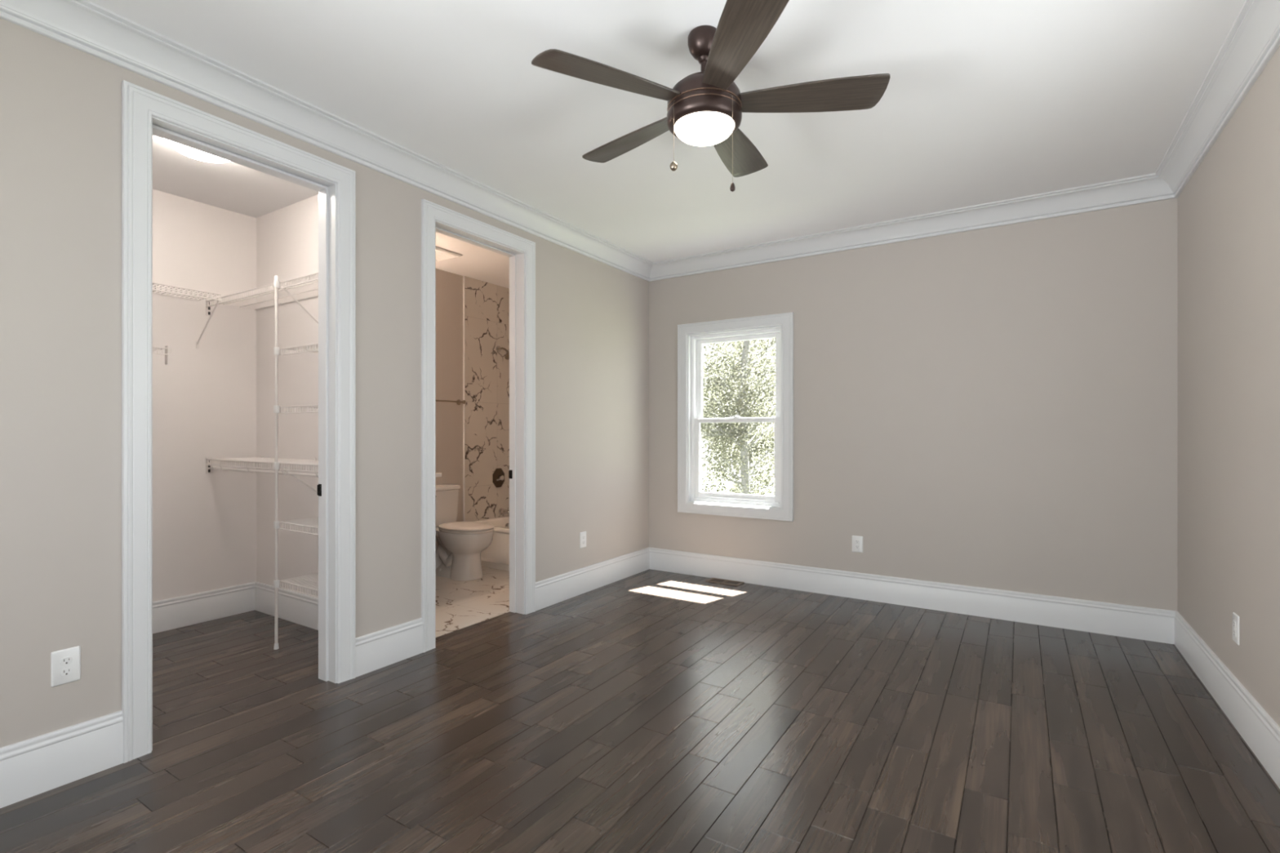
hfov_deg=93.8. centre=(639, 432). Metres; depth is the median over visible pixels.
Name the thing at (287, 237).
wall
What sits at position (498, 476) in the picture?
shower valve
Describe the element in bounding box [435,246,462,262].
ceiling light
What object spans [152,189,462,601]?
wall
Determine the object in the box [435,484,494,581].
toilet
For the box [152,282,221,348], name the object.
wire shelf
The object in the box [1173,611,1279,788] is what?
baseboard
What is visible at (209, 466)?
wire shelf
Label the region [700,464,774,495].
ground
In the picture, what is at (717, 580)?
floor vent
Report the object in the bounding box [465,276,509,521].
tiled wall
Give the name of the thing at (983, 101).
ceiling
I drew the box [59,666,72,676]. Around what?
receptacle
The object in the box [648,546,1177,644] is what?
baseboard
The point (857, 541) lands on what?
electrical outlet
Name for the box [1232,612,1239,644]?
electrical outlet
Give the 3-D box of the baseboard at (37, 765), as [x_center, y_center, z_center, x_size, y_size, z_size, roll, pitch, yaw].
[-1.305,1.143,3.256,0.017,0.194,5.200,0,0,32]
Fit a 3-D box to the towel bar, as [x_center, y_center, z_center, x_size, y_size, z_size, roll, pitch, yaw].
[-1.857,-0.288,5.437,0.088,0.052,0.652,0,0,32]
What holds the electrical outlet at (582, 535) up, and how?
attached to the wall at (60, 104)
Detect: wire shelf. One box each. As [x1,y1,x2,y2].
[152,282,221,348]
[152,346,172,364]
[205,271,318,324]
[205,455,318,493]
[279,516,318,535]
[280,342,318,355]
[280,404,318,413]
[280,573,318,598]
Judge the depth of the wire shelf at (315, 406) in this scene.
3.35 m
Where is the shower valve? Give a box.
[492,468,504,487]
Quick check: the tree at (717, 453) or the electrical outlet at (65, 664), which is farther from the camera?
the tree at (717, 453)
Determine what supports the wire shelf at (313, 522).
attached to the pole
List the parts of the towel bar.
post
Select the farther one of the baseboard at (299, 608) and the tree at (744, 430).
the tree at (744, 430)
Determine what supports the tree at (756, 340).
on the ground
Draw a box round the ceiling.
[87,0,1245,288]
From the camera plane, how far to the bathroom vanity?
4.72 m
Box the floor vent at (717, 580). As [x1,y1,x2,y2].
[705,577,744,586]
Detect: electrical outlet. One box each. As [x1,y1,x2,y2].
[50,645,80,687]
[579,531,586,548]
[852,535,862,552]
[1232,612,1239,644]
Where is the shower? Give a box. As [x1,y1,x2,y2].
[496,346,509,359]
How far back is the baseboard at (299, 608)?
3.92 m
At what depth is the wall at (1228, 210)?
2.57 m
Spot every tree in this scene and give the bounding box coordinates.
[700,337,775,494]
[700,337,775,495]
[700,339,775,493]
[700,339,775,493]
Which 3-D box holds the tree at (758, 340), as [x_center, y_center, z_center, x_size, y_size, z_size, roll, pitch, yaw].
[4.436,-2.063,27.372,6.232,13.006,5.885,0,0,43]
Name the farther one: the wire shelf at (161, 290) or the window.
the window
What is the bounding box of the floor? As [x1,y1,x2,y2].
[0,568,1279,852]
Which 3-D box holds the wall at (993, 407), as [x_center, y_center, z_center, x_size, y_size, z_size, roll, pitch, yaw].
[0.964,-0.131,4.984,5.575,2.748,0.150,0,0,32]
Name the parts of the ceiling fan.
blade, blade, pull knob, pull chain, lamp shade, pull chain, pull knob, blade, blade, blade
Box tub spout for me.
[498,507,509,515]
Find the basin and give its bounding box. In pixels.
[474,515,509,533]
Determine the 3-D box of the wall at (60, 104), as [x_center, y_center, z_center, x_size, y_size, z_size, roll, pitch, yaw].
[-1.340,-0.131,3.278,0.065,2.748,5.200,0,0,32]
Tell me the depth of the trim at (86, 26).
2.98 m
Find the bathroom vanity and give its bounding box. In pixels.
[435,472,441,477]
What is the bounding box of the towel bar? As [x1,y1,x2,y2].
[435,400,466,404]
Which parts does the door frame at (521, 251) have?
strike plate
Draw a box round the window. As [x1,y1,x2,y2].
[677,312,793,521]
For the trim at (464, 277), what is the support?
attached to the wall at (204, 399)
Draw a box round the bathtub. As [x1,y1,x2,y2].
[474,515,509,571]
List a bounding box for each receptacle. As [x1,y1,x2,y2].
[59,656,72,665]
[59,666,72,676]
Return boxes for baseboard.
[0,547,649,808]
[152,581,318,633]
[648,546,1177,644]
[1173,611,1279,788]
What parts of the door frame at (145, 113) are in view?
strike plate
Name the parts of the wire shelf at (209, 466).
hanging rod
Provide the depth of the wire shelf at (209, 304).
3.74 m
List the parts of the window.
frame, sash, sash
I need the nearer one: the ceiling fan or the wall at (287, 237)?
the ceiling fan
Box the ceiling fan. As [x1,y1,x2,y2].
[531,0,889,191]
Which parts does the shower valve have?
lever handle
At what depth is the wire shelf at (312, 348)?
3.38 m
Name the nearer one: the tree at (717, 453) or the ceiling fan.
the ceiling fan
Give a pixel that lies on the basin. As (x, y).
(501, 524)
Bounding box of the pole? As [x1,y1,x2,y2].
[273,275,279,649]
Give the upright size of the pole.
2.138 m
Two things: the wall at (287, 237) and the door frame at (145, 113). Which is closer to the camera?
the door frame at (145, 113)
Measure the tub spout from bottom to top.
0.087 m
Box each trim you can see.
[0,0,1279,281]
[462,275,465,521]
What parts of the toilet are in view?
tank, tank lid, seat, lid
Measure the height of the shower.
0.149 m
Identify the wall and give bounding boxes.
[0,17,648,747]
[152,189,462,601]
[256,194,318,596]
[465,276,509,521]
[648,198,1177,610]
[1177,45,1279,726]
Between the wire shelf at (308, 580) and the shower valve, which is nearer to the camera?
the wire shelf at (308, 580)
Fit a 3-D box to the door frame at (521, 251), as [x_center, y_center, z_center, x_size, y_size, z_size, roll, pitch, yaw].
[-1.043,-0.038,3.806,0.172,2.557,0.923,0,0,32]
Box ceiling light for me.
[162,137,230,163]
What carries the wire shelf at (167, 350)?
attached to the wall at (204, 399)

